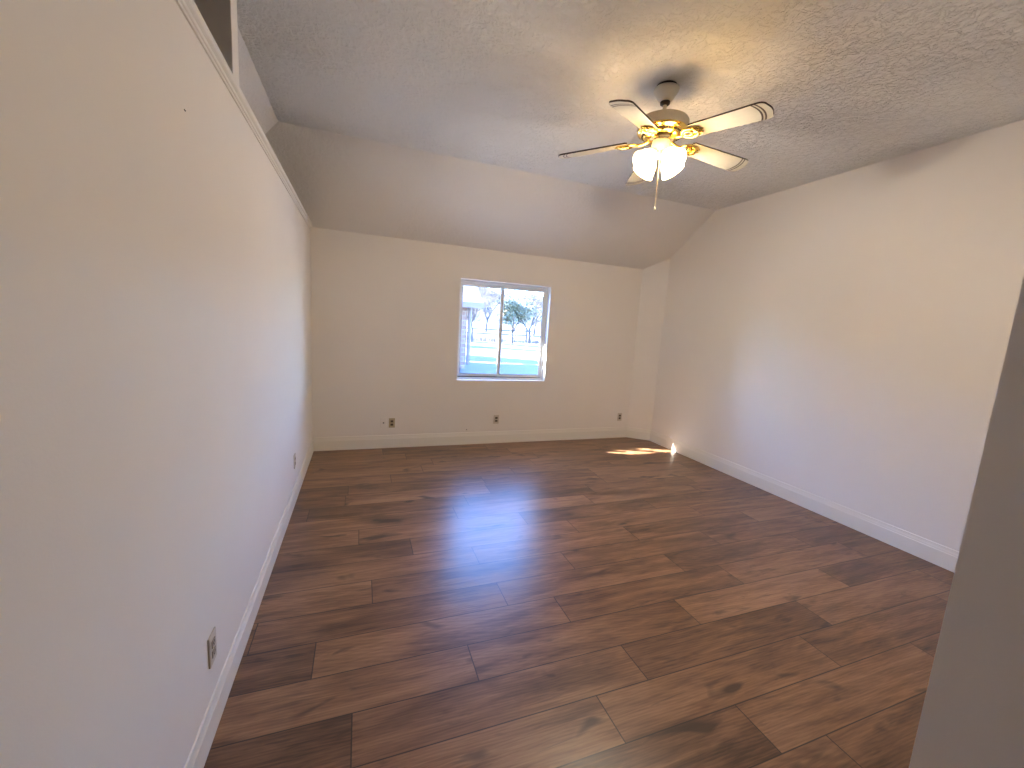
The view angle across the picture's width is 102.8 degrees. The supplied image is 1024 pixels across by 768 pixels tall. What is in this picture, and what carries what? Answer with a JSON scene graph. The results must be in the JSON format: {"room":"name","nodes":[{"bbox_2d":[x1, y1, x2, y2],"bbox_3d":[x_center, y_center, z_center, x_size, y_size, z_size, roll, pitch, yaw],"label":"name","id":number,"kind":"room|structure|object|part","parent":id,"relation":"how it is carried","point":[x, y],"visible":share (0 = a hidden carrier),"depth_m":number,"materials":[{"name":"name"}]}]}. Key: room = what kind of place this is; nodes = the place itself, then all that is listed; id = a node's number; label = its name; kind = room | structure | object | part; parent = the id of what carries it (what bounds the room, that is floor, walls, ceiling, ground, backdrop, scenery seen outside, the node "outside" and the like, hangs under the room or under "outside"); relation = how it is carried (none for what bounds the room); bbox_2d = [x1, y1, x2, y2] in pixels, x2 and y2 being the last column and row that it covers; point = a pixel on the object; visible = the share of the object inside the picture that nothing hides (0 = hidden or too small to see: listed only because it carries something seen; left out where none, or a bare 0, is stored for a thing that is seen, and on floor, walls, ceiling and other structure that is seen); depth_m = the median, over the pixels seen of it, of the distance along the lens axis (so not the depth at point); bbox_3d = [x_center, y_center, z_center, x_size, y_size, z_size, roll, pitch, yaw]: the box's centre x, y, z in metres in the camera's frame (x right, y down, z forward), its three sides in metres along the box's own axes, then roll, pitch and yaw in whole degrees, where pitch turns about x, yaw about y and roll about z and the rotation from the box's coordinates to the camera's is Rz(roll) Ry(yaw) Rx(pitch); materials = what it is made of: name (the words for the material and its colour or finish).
{"room":"empty bedroom","nodes":[
{"label":"empty bedroom","id":0,"kind":"room"},
{"bbox_2d":[0,0,311,767],"bbox_3d":[-0.893,0.170,0.757,0.142,2.446,7.961,0,9,-20],"label":"wall","id":1,"kind":"structure","parent":0,"point":[156,346],"depth_m":0.95,"materials":[{"name":"paint"}]},
{"bbox_2d":[207,627,216,668],"bbox_3d":[-1.094,0.963,1.495,0.010,0.116,0.071,0,9,-20],"label":"wall outlet","id":2,"kind":"object","parent":1,"relation":"attached to","point":[212,644],"visible":1,"depth_m":1.48,"materials":[{"name":"plastic"}]},
{"bbox_2d":[212,645,215,658],"bbox_3d":[-1.092,0.982,1.498,0.004,0.027,0.033,0,9,-20],"label":"receptacle","id":3,"kind":"object","parent":2,"relation":"attached to","point":[214,647],"depth_m":1.50,"materials":[{"name":"beige plastic"}]},
{"bbox_2d":[194,0,238,84],"bbox_3d":[-1.200,-1.537,1.646,0.138,0.595,0.094,0,9,-20],"label":"trim","id":4,"kind":"structure","parent":1,"relation":"attached to","point":[220,16],"depth_m":1.63,"materials":[{"name":"paint"}]},
{"bbox_2d":[175,0,311,229],"bbox_3d":[-0.810,-1.029,0.586,0.163,0.058,7.961,0,9,-20],"label":"trim","id":5,"kind":"structure","parent":1,"relation":"attached to","point":[189,9],"depth_m":1.63,"materials":[{"name":"paint"}]},
{"bbox_2d":[184,439,313,767],"bbox_3d":[-0.892,1.312,0.948,0.013,0.136,7.961,0,9,-20],"label":"baseboard","id":6,"kind":"structure","parent":1,"relation":"attached to","point":[198,755],"depth_m":1.79,"materials":[{"name":"paint"}]},
{"bbox_2d":[310,227,642,441],"bbox_3d":[-0.100,-0.562,5.298,4.777,2.690,0.142,0,9,-20],"label":"wall","id":7,"kind":"structure","parent":0,"point":[385,311],"depth_m":4.95,"materials":[{"name":"paint"}]},
{"bbox_2d":[380,418,386,426],"bbox_3d":[-1.528,0.459,4.862,0.071,0.116,0.008,0,9,-20],"label":"jack plate","id":8,"kind":"object","parent":7,"relation":"attached to","point":[383,421],"visible":1,"depth_m":4.86,"materials":[{"name":"paint"}]},
{"bbox_2d":[389,418,394,427],"bbox_3d":[-1.438,0.466,4.895,0.071,0.116,0.010,0,9,-20],"label":"wall outlet","id":9,"kind":"object","parent":7,"relation":"attached to","point":[391,420],"visible":1,"depth_m":4.89,"materials":[{"name":"plastic"}]},
{"bbox_2d":[314,427,626,450],"bbox_3d":[-0.270,0.700,5.365,4.219,0.156,0.014,0,9,-20],"label":"baseboard","id":10,"kind":"structure","parent":7,"relation":"attached to","point":[434,439],"depth_m":5.21,"materials":[{"name":"paint"}]},
{"bbox_2d":[493,415,498,423],"bbox_3d":[-0.205,0.462,5.351,0.071,0.116,0.010,0,9,-20],"label":"wall outlet","id":11,"kind":"object","parent":7,"relation":"attached to","point":[496,417],"visible":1,"depth_m":5.35,"materials":[{"name":"plastic"}]},
{"bbox_2d":[457,279,547,379],"bbox_3d":[-0.127,-0.674,5.316,1.199,1.238,0.055,0,9,-20],"label":"window","id":12,"kind":"structure","parent":7,"relation":"in","point":[465,282],"depth_m":5.31,"materials":[{"name":"metal"}]},
{"bbox_3d":[-0.401,-0.674,5.231,0.576,1.170,0.018,0,9,-20],"label":"sash","id":13,"kind":"part","parent":12,"relation":"part of","materials":[{"name":"glass"}]},
{"bbox_3d":[0.120,-0.667,5.403,0.623,1.170,0.018,0,9,-20],"label":"sash","id":14,"kind":"part","parent":12,"relation":"part of","materials":[{"name":"glass"}]},
{"bbox_2d":[617,413,621,420],"bbox_3d":[1.585,0.484,6.016,0.071,0.116,0.010,0,9,-20],"label":"wall outlet","id":15,"kind":"object","parent":7,"relation":"attached to","point":[619,417],"visible":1,"depth_m":6.01,"materials":[{"name":"plastic"}]},
{"bbox_2d":[237,26,715,268],"bbox_3d":[-0.035,-1.792,3.626,5.837,0.915,2.901,0,9,-20],"label":"ceiling","id":16,"kind":"structure","parent":0,"point":[346,183],"depth_m":4.30,"materials":[{"name":"white paint"}]},
{"bbox_2d":[204,437,953,767],"bbox_3d":[1.193,1.394,1.744,4.577,0.001,7.981,0,9,-20],"label":"floor","id":17,"kind":"structure","parent":0,"point":[622,602],"depth_m":2.19,"materials":[{"name":"brown wood"}]},
{"bbox_2d":[237,0,1023,209],"bbox_3d":[0.850,-1.650,0.521,6.337,0.200,7.176,0,9,-20],"label":"ceiling","id":18,"kind":"structure","parent":0,"point":[520,85],"depth_m":2.42,"materials":[{"name":"white paint"}]},
{"bbox_2d":[558,80,773,210],"bbox_3d":[0.971,-1.464,2.568,1.219,0.739,1.247,0,9,-20],"label":"ceiling fan","id":19,"kind":"object","parent":18,"relation":"hanging from","point":[661,128],"visible":1,"depth_m":2.47,"materials":[{"name":"white wood"}]},
{"bbox_3d":[0.528,-1.538,2.700,0.450,0.009,0.135,1,19,20],"label":"blade","id":20,"kind":"part","parent":19,"relation":"part of","materials":[{"name":"white wood"}]},
{"bbox_3d":[0.669,-1.460,2.223,0.135,0.009,0.450,24,24,33],"label":"blade","id":21,"kind":"part","parent":19,"relation":"part of","materials":[{"name":"white wood"}]},
{"bbox_3d":[0.943,-1.553,2.984,0.135,0.009,0.450,-8,2,2],"label":"blade","id":22,"kind":"part","parent":19,"relation":"part of","materials":[{"name":"white wood"}]},
{"bbox_3d":[0.883,-1.416,2.652,0.146,0.146,0.110,-1,-33,-28],"label":"lamp shade","id":23,"kind":"part","parent":19,"relation":"part of","materials":[{"name":"white glass"}]},
{"bbox_3d":[0.845,-1.401,2.531,0.110,0.146,0.146,-44,26,-15],"label":"lamp shade","id":24,"kind":"part","parent":19,"relation":"part of","materials":[{"name":"white glass"}]},
{"bbox_3d":[0.843,-1.400,2.530,0.082,0.060,0.060,-44,26,-15],"label":"bulb","id":25,"kind":"part","parent":19,"relation":"part of","materials":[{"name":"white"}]},
{"bbox_3d":[0.910,-1.272,2.555,0.005,0.346,0.009,4,8,6],"label":"pull chain","id":26,"kind":"part","parent":19,"relation":"part of","materials":[{"name":"metal"}]},
{"bbox_3d":[0.968,-1.386,2.493,0.060,0.060,0.082,-1,51,-28],"label":"bulb","id":27,"kind":"part","parent":19,"relation":"part of","materials":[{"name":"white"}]},
{"bbox_3d":[1.005,-1.403,2.615,0.110,0.146,0.146,47,-13,-26],"label":"lamp shade","id":28,"kind":"part","parent":19,"relation":"part of","materials":[{"name":"white glass"}]},
{"bbox_3d":[0.967,-1.388,2.494,0.146,0.146,0.110,-1,51,-28],"label":"lamp shade","id":29,"kind":"part","parent":19,"relation":"part of","materials":[{"name":"white glass"}]},
{"bbox_3d":[1.341,-1.485,2.682,0.450,0.009,0.135,7,-5,-17],"label":"blade","id":30,"kind":"part","parent":19,"relation":"part of","materials":[{"name":"white wood"}]},
{"bbox_3d":[1.171,-1.427,2.212,0.135,0.009,0.450,12,7,-37],"label":"blade","id":31,"kind":"part","parent":19,"relation":"part of","materials":[{"name":"white wood"}]},
{"bbox_2d":[627,258,670,429],"bbox_3d":[1.957,-0.701,5.840,0.265,3.061,0.224,0,9,-20],"label":"wall","id":32,"kind":"structure","parent":0,"point":[654,285],"depth_m":5.86,"materials":[{"name":"paint"}]},
{"bbox_2d":[626,427,650,440],"bbox_3d":[1.866,0.734,6.041,0.347,0.156,0.014,6,9,19],"label":"baseboard","id":33,"kind":"structure","parent":32,"relation":"attached to","point":[636,433],"depth_m":6.04,"materials":[{"name":"paint"}]},
{"bbox_2d":[651,120,1023,551],"bbox_3d":[2.887,-0.415,3.910,0.140,3.161,4.806,0,9,-20],"label":"wall","id":34,"kind":"structure","parent":0,"point":[842,339],"depth_m":3.47,"materials":[{"name":"paint"}]},
{"bbox_2d":[650,430,958,571],"bbox_3d":[2.751,1.081,4.022,0.014,0.156,4.242,0,9,-20],"label":"baseboard","id":35,"kind":"structure","parent":34,"relation":"attached to","point":[940,555],"depth_m":3.70,"materials":[{"name":"paint"}]},
{"bbox_2d":[909,277,1023,767],"bbox_3d":[2.955,0.238,-0.219,2.597,3.061,3.495,0,9,-20],"label":"wall","id":36,"kind":"structure","parent":0,"point":[972,715],"depth_m":0.96,"materials":[{"name":"paint"}]},
{"label":"outside","id":37,"kind":"structure","parent":0,"visible":0},
{"bbox_2d":[460,322,540,374],"bbox_3d":[-10.873,-8.284,56.759,140.000,2.322,105.000,0,9,-20],"label":"ground","id":38,"kind":"structure","parent":37,"point":[517,358],"depth_m":23.56,"materials":[{"name":"green plant"}]},
{"bbox_2d":[460,285,484,367],"bbox_3d":[-6.415,-2.877,14.533,9.850,4.050,4.980,0,9,-20],"label":"house","id":39,"kind":"structure","parent":38,"relation":"on","point":[472,298],"depth_m":14.39,"materials":[{"name":"brick"}]},
{"bbox_2d":[467,288,493,342],"bbox_3d":[-3.210,-5.324,30.933,3.506,4.482,4.520,0,9,-20],"label":"bare tree","id":40,"kind":"object","parent":38,"relation":"on","point":[474,313],"visible":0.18,"depth_m":31.16,"materials":[{"name":"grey plant"}]},
{"bbox_2d":[467,287,499,322],"bbox_3d":[-4.140,-7.901,42.603,5.840,6.413,5.512,0,9,-20],"label":"bare tree","id":41,"kind":"object","parent":38,"relation":"on","point":[488,290],"visible":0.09,"depth_m":42.16,"materials":[{"name":"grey plant"}]},
{"bbox_2d":[479,287,500,323],"bbox_3d":[-5.613,-15.131,77.772,8.276,8.231,8.732,0,9,-20],"label":"bare tree","id":42,"kind":"object","parent":38,"relation":"on","point":[479,287],"visible":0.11,"depth_m":77.71,"materials":[{"name":"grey plant"}]},
{"bbox_2d":[479,288,518,331],"bbox_3d":[-3.060,-10.533,55.195,8.479,7.164,6.302,0,9,-20],"label":"bare tree","id":43,"kind":"object","parent":38,"relation":"on","point":[485,290],"visible":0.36,"depth_m":54.53,"materials":[{"name":"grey plant"}]},
{"bbox_2d":[466,333,539,344],"bbox_3d":[-0.825,-4.305,38.371,14.081,0.971,5.017,0,9,-20],"label":"dry grass","id":44,"kind":"structure","parent":38,"relation":"on","point":[474,336],"depth_m":37.99,"materials":[{"name":"white plant"}]},
{"bbox_2d":[466,327,539,341],"bbox_3d":[-1.285,-5.123,42.356,24.400,1.350,0.180,0,9,-20],"label":"rail fence","id":45,"kind":"object","parent":38,"relation":"on","point":[526,331],"visible":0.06,"depth_m":42.60,"materials":[{"name":"white wood"}]},
{"bbox_3d":[-1.259,-5.137,42.288,24.400,0.120,0.040,0,9,-20],"label":"rail","id":46,"kind":"part","parent":45,"relation":"part of","materials":[{"name":"white wood"}]},
{"bbox_3d":[-1.232,-5.582,42.224,24.400,0.120,0.040,0,9,-20],"label":"rail","id":47,"kind":"part","parent":45,"relation":"part of","materials":[{"name":"white wood"}]},
{"bbox_2d":[491,294,539,343],"bbox_3d":[0.351,-5.478,34.476,4.306,4.362,3.704,0,9,-20],"label":"leafy tree","id":48,"kind":"object","parent":38,"relation":"on","point":[512,308],"visible":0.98,"depth_m":34.09,"materials":[{"name":"green plant"}]},
{"bbox_2d":[507,290,542,340],"bbox_3d":[1.697,-7.523,43.807,6.431,5.927,5.058,6,9,18],"label":"bare tree","id":49,"kind":"object","parent":38,"relation":"on","point":[536,298],"visible":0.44,"depth_m":43.11,"materials":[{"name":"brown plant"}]},
{"bbox_2d":[517,292,542,334],"bbox_3d":[3.553,-9.837,56.902,6.616,6.324,5.752,0,9,-20],"label":"bare tree","id":50,"kind":"object","parent":38,"relation":"on","point":[534,329],"visible":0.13,"depth_m":57.62,"materials":[{"name":"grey plant"}]},
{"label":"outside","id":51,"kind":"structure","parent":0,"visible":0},
{"bbox_2d":[467,288,542,325],"bbox_3d":[-29.141,-30.629,135.189,280.000,19.370,90.000,0,9,-20],"label":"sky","id":52,"kind":"structure","parent":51,"point":[493,317],"depth_m":107.00,"materials":[{"name":"white"}]}
]}

